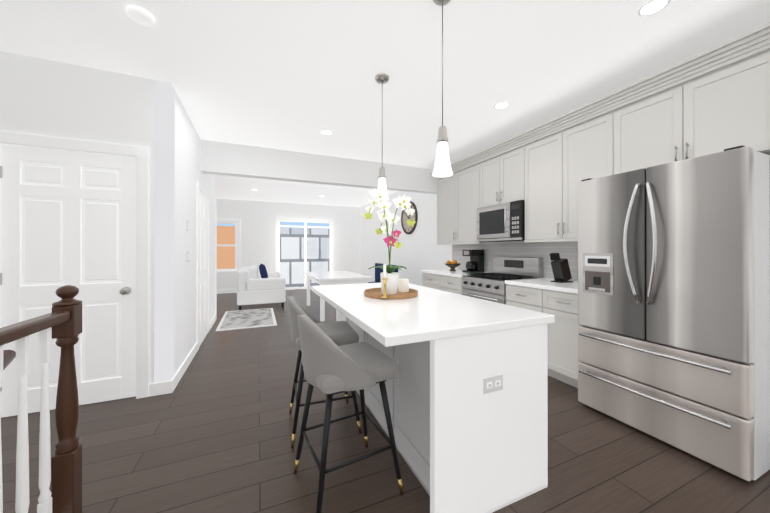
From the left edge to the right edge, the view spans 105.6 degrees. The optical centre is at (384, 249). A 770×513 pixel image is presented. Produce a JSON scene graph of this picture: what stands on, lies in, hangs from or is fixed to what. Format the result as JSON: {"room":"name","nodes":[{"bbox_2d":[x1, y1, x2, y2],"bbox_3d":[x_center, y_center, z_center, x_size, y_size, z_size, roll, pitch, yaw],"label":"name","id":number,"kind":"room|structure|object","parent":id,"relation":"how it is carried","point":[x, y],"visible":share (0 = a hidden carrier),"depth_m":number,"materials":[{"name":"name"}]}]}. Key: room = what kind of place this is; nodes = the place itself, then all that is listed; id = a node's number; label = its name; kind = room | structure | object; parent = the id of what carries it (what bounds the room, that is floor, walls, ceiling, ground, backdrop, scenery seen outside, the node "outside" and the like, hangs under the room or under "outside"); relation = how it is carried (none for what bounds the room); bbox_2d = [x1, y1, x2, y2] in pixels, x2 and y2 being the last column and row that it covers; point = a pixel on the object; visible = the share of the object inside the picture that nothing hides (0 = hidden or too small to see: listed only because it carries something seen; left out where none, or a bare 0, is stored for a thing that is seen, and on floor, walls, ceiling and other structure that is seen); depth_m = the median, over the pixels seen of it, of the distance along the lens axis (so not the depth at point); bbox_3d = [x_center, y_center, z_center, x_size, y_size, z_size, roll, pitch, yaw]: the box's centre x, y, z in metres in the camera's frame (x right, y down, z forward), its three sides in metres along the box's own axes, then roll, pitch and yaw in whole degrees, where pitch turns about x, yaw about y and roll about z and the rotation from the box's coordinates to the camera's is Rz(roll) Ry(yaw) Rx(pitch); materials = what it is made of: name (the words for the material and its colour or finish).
{"room":"kitchen","nodes":[
{"label":"kitchen","id":0,"kind":"room"},
{"bbox_2d":[0,51,174,383],"bbox_3d":[-3.428,-0.106,1.997,3.280,2.750,0.120,0,0,-23],"label":"wall","id":1,"kind":"structure","parent":0,"point":[41,96],"depth_m":2.40,"materials":[{"name":"paint"}]},
{"bbox_2d":[0,144,135,417],"bbox_3d":[-2.504,0.236,2.336,0.822,2.051,0.108,0,0,-23],"label":"door","id":2,"kind":"structure","parent":1,"relation":"in","point":[67,217],"depth_m":2.35,"materials":[{"name":"white wood"}]},
{"bbox_2d":[0,131,148,398],"bbox_3d":[-2.521,0.195,2.379,1.000,2.150,0.138,0,0,-23],"label":"door frame","id":3,"kind":"structure","parent":1,"relation":"attached to","point":[140,154],"depth_m":2.49,"materials":[{"name":"white wood"}]},
{"bbox_2d":[154,80,215,382],"bbox_3d":[-2.540,-0.103,3.921,0.120,2.750,2.944,0,0,-23],"label":"wall","id":4,"kind":"structure","parent":0,"point":[189,174],"depth_m":2.91,"materials":[{"name":"paint"}]},
{"bbox_2d":[169,342,197,392],"bbox_3d":[-2.121,1.216,3.123,0.015,0.110,1.184,0,0,-23],"label":"baseboard","id":5,"kind":"structure","parent":4,"relation":"attached to","point":[175,380],"depth_m":2.92,"materials":[{"name":"white wood"}]},
{"bbox_2d":[186,251,188,261],"bbox_3d":[-2.159,0.081,3.205,0.010,0.120,0.120,0,0,-23],"label":"switch plate","id":6,"kind":"object","parent":4,"relation":"attached to","point":[187,256],"depth_m":3.17,"materials":[{"name":"white plastic"}]},
{"bbox_2d":[197,182,209,349],"bbox_3d":[-2.548,0.210,4.115,0.018,2.125,0.970,0,0,-23],"label":"door","id":7,"kind":"structure","parent":4,"relation":"attached to","point":[203,197],"depth_m":4.03,"materials":[{"name":"white wood"}]},
{"bbox_2d":[210,199,216,329],"bbox_3d":[-2.907,0.174,4.939,0.015,2.200,0.824,0,0,-23],"label":"door frame","id":8,"kind":"structure","parent":4,"relation":"attached to","point":[214,318],"depth_m":5.30,"materials":[{"name":"white wood"}]},
{"bbox_2d":[201,139,437,193],"bbox_3d":[-0.698,-1.266,4.777,3.940,0.420,0.160,0,0,-23],"label":"header","id":9,"kind":"object","parent":4,"relation":"attached to","point":[228,159],"visible":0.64,"depth_m":4.48,"materials":[{"name":"paint"}]},
{"bbox_2d":[217,199,359,289],"bbox_3d":[-4.229,-0.095,8.798,7.220,2.750,0.150,0,0,-23],"label":"wall","id":10,"kind":"structure","parent":0,"point":[257,245],"depth_m":9.02,"materials":[{"name":"paint"}]},
{"bbox_2d":[217,289,236,293],"bbox_3d":[-5.463,1.224,8.170,4.460,0.110,0.015,0,0,-23],"label":"baseboard","id":11,"kind":"structure","parent":10,"relation":"attached to","point":[228,290],"depth_m":8.54,"materials":[{"name":"white wood"}]},
{"bbox_2d":[217,216,334,289],"bbox_3d":[-3.720,0.128,8.980,4.370,2.305,0.141,0,0,-23],"label":"window frames","id":12,"kind":"structure","parent":10,"relation":"in","point":[331,233],"depth_m":9.31,"materials":[{"name":"white wood"}]},
{"bbox_2d":[0,0,769,206],"bbox_3d":[-1.654,-1.539,2.860,7.620,0.121,13.200,0,0,-23],"label":"ceiling","id":13,"kind":"structure","parent":0,"point":[294,75],"depth_m":2.27,"materials":[{"name":"white paint"}]},
{"bbox_2d":[126,5,154,25],"bbox_3d":[-1.540,-1.461,1.841,0.140,0.040,0.140,0,0,-23],"label":"recessed light","id":14,"kind":"object","parent":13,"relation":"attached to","point":[140,15],"visible":1,"depth_m":1.81,"materials":[{"name":"plastic"}]},
{"bbox_2d":[321,130,332,134],"bbox_3d":[-0.736,-1.474,3.683,0.150,0.008,0.150,0,0,-23],"label":"recessed light","id":15,"kind":"object","parent":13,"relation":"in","point":[326,132],"visible":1,"depth_m":3.68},
{"bbox_2d":[375,74,388,199],"bbox_3d":[-0.025,-0.955,2.519,0.124,1.049,0.124,0,0,-23],"label":"pendant light","id":16,"kind":"object","parent":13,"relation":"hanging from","point":[382,79],"visible":0.77,"depth_m":2.50,"materials":[{"name":"white glass"}]},
{"bbox_2d":[432,0,452,177],"bbox_3d":[0.333,-0.956,1.693,0.124,1.049,0.124,0,0,-23],"label":"pendant light","id":17,"kind":"object","parent":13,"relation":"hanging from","point":[442,166],"visible":1,"depth_m":1.67,"materials":[{"name":"white glass"}]},
{"bbox_2d":[494,101,509,108],"bbox_3d":[1.197,-1.475,2.994,0.150,0.008,0.150,0,0,-23],"label":"recessed light","id":18,"kind":"object","parent":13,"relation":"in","point":[502,105],"visible":1,"depth_m":3.00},
{"bbox_2d":[638,0,670,16],"bbox_3d":[1.637,-1.477,1.779,0.150,0.008,0.150,0,0,-23],"label":"recessed light","id":19,"kind":"object","parent":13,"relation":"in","point":[650,7],"visible":1,"depth_m":1.78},
{"bbox_2d":[1,289,769,512],"bbox_3d":[-1.654,1.331,2.855,7.620,0.120,13.200,0,0,-23],"label":"floor","id":20,"kind":"structure","parent":0,"point":[212,433],"depth_m":1.79,"materials":[{"name":"brown wood"}]},
{"bbox_2d":[0,285,81,512],"bbox_3d":[-0.649,0.714,-0.742,0.255,1.102,4.599,0,0,-23],"label":"stair rail","id":21,"kind":"object","parent":20,"relation":"on","point":[60,470],"visible":1,"depth_m":1.25,"materials":[{"name":"brown wood"}]},
{"bbox_2d":[216,308,276,331],"bbox_3d":[-2.536,1.268,5.443,0.900,0.011,1.620,0,0,-23],"label":"rug","id":22,"kind":"object","parent":20,"relation":"on","point":[242,319],"visible":0.98,"depth_m":5.27,"materials":[{"name":"grey fabric"}]},
{"bbox_2d":[237,265,285,309],"bbox_3d":[-3.066,0.848,7.257,0.970,0.860,2.100,0,0,-23],"label":"sofa","id":23,"kind":"object","parent":20,"relation":"on","point":[253,287],"visible":0.98,"depth_m":6.31,"materials":[{"name":"white fabric"}]},
{"bbox_2d":[259,264,267,277],"bbox_3d":[-2.793,0.522,6.716,0.193,0.388,0.400,0,0,-23],"label":"pillow","id":24,"kind":"object","parent":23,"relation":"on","point":[263,271],"visible":0.9,"depth_m":6.55,"materials":[{"name":"blue fabric"}]},
{"bbox_2d":[287,296,361,447],"bbox_3d":[-0.456,0.802,2.145,0.502,0.935,0.488,0,0,-23],"label":"stool","id":25,"kind":"object","parent":20,"relation":"on","point":[338,333],"visible":0.62,"depth_m":2.01,"materials":[{"name":"grey fabric"}]},
{"bbox_2d":[304,271,371,321],"bbox_3d":[-1.050,0.896,6.088,1.000,0.760,1.750,0,0,-23],"label":"dining table","id":26,"kind":"object","parent":20,"relation":"on","point":[333,277],"visible":0.77,"depth_m":5.46,"materials":[{"name":"white wood"}]},
{"bbox_2d":[294,315,403,512],"bbox_3d":[-0.209,0.801,1.583,0.508,0.935,0.487,0,0,-23],"label":"stool","id":27,"kind":"object","parent":20,"relation":"on","point":[331,368],"visible":1,"depth_m":1.41,"materials":[{"name":"grey fabric"}]},
{"bbox_2d":[360,263,382,283],"bbox_3d":[-0.320,0.802,6.812,0.475,0.949,0.460,0,0,-23],"label":"chair","id":28,"kind":"object","parent":20,"relation":"on","point":[378,270],"visible":0.38,"depth_m":6.88,"materials":[{"name":"blue fabric"}]},
{"bbox_2d":[336,311,547,512],"bbox_3d":[0.209,0.830,2.227,0.740,0.879,1.763,0,0,-23],"label":"kitchen island","id":29,"kind":"object","parent":20,"relation":"on","point":[467,390],"depth_m":1.44,"materials":[{"name":"white wood"}]},
{"bbox_2d":[311,283,554,346],"bbox_3d":[0.092,0.369,2.181,0.980,0.040,1.806,0,0,-23],"label":"island countertop","id":30,"kind":"structure","parent":29,"relation":"on","point":[433,314],"depth_m":1.57,"materials":[{"name":"white stone"}]},
{"bbox_2d":[364,288,417,299],"bbox_3d":[0.045,0.331,2.230,0.410,0.034,0.410,0,0,-23],"label":"tray","id":31,"kind":"object","parent":30,"relation":"on","point":[375,293],"visible":0.75,"depth_m":2.10,"materials":[{"name":"brown wood"}]},
{"bbox_2d":[380,264,388,297],"bbox_3d":[-0.002,0.218,2.036,0.064,0.235,0.064,0,0,-23],"label":"candle holder","id":32,"kind":"object","parent":31,"relation":"on","point":[384,279],"visible":1,"depth_m":2.03,"materials":[{"name":"gold metal"}]},
{"bbox_2d":[363,188,415,294],"bbox_3d":[0.023,-0.063,2.200,0.403,0.796,0.320,0,0,-23],"label":"orchid","id":33,"kind":"object","parent":31,"relation":"on","point":[379,198],"visible":0.94,"depth_m":2.17,"materials":[{"name":"plant"}]},
{"bbox_2d":[398,279,408,291],"bbox_3d":[0.149,0.286,2.330,0.084,0.100,0.084,0,0,-23],"label":"candle","id":34,"kind":"object","parent":31,"relation":"on","point":[403,285],"visible":1,"depth_m":2.29,"materials":[{"name":"wax"}]},
{"bbox_2d":[422,273,461,294],"bbox_3d":[1.146,0.834,4.666,0.637,0.880,1.087,0,0,-23],"label":"base cabinet","id":35,"kind":"object","parent":20,"relation":"on","point":[449,284],"depth_m":4.48,"materials":[{"name":"paint"}]},
{"bbox_2d":[421,269,466,276],"bbox_3d":[1.137,0.374,4.668,0.653,0.041,1.099,0,0,-23],"label":"countertop","id":36,"kind":"structure","parent":35,"relation":"on","point":[440,272],"depth_m":4.55,"materials":[{"name":"white stone"}]},
{"bbox_2d":[445,260,459,270],"bbox_3d":[1.112,0.262,4.797,0.270,0.181,0.270,0,0,-23],"label":"fruit bowl","id":37,"kind":"object","parent":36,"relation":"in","point":[453,264],"visible":1,"depth_m":4.75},
{"bbox_2d":[462,250,483,272],"bbox_3d":[1.354,0.177,4.487,0.263,0.350,0.200,0,0,-23],"label":"coffee maker","id":38,"kind":"object","parent":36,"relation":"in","point":[475,264],"visible":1,"depth_m":4.42,"materials":[{"name":"black plastic"}]},
{"bbox_2d":[460,257,542,303],"bbox_3d":[1.473,0.687,3.797,0.702,1.170,0.760,0,0,-23],"label":"range","id":39,"kind":"object","parent":20,"relation":"on","point":[488,286],"visible":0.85,"depth_m":3.71,"materials":[{"name":"metal"}]},
{"bbox_2d":[506,285,580,387],"bbox_3d":[1.854,0.831,3.032,0.637,0.880,0.939,0,0,-23],"label":"base cabinet","id":40,"kind":"object","parent":20,"relation":"on","point":[546,295],"depth_m":2.76,"materials":[{"name":"paint"}]},
{"bbox_2d":[505,277,577,292],"bbox_3d":[1.847,0.371,3.030,0.653,0.041,0.939,0,0,-23],"label":"countertop","id":41,"kind":"structure","parent":40,"relation":"on","point":[540,283],"depth_m":3.01,"materials":[{"name":"white stone"}]},
{"bbox_2d":[549,253,572,282],"bbox_3d":[1.886,0.192,3.143,0.235,0.317,0.120,0,0,-23],"label":"knife block","id":42,"kind":"object","parent":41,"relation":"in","point":[561,270],"visible":1,"depth_m":3.10,"materials":[{"name":"black wood"}]},
{"bbox_2d":[578,145,769,482],"bbox_3d":[2.091,0.353,2.115,0.896,1.832,0.910,0,0,-23],"label":"fridge","id":43,"kind":"object","parent":20,"relation":"on","point":[674,303],"visible":1,"depth_m":1.78,"materials":[{"name":"metal"}]},
{"bbox_2d":[359,191,548,285],"bbox_3d":[1.727,-0.102,4.322,0.150,2.750,13.200,0,0,-23],"label":"wall","id":44,"kind":"structure","parent":0,"point":[418,251],"depth_m":6.85,"materials":[{"name":"paint"}]},
{"bbox_2d":[401,201,417,233],"bbox_3d":[0.552,-0.733,6.790,0.040,0.760,0.760,0,0,-23],"label":"clock","id":45,"kind":"object","parent":44,"relation":"attached to","point":[404,224],"visible":0.77,"depth_m":6.76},
{"bbox_2d":[435,162,477,244],"bbox_3d":[1.296,-0.684,4.701,0.337,1.144,1.146,0,0,-23],"label":"upper cabinet","id":46,"kind":"object","parent":44,"relation":"attached to","point":[457,194],"depth_m":4.61,"materials":[{"name":"paint"}]},
{"bbox_2d":[478,146,517,207],"bbox_3d":[1.652,-0.923,3.878,0.337,0.669,0.764,0,0,-23],"label":"upper cabinet","id":47,"kind":"object","parent":44,"relation":"attached to","point":[497,174],"depth_m":3.83,"materials":[{"name":"paint"}]},
{"bbox_2d":[477,200,524,241],"bbox_3d":[1.603,-0.348,3.855,0.441,0.470,0.756,0,0,-23],"label":"microwave","id":48,"kind":"object","parent":47,"relation":"attached to","point":[503,222],"visible":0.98,"depth_m":3.70,"materials":[{"name":"metal"}]},
{"bbox_2d":[518,102,621,241],"bbox_3d":[1.992,-0.687,3.095,0.337,1.144,1.059,0,0,-23],"label":"upper cabinet","id":49,"kind":"object","parent":44,"relation":"attached to","point":[551,165],"depth_m":3.02,"materials":[{"name":"paint"}]},
{"bbox_2d":[622,46,769,172],"bbox_3d":[2.374,-0.935,2.214,0.337,0.650,0.978,0,0,-23],"label":"upper cabinet","id":50,"kind":"object","parent":44,"relation":"attached to","point":[714,99],"depth_m":2.10,"materials":[{"name":"paint"}]},
{"bbox_2d":[762,42,769,153],"bbox_3d":[2.718,-0.936,1.420,0.337,0.650,0.982,0,0,-23],"label":"upper cabinet","id":51,"kind":"object","parent":44,"relation":"attached to","point":[765,45],"depth_m":1.82,"materials":[{"name":"paint"}]},
{"label":"outside","id":52,"kind":"structure","parent":0,"visible":0},
{"bbox_2d":[217,222,328,287],"bbox_3d":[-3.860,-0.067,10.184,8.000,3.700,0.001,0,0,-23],"label":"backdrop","id":53,"kind":"structure","parent":52,"point":[287,243],"depth_m":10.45,"materials":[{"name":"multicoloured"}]}
]}

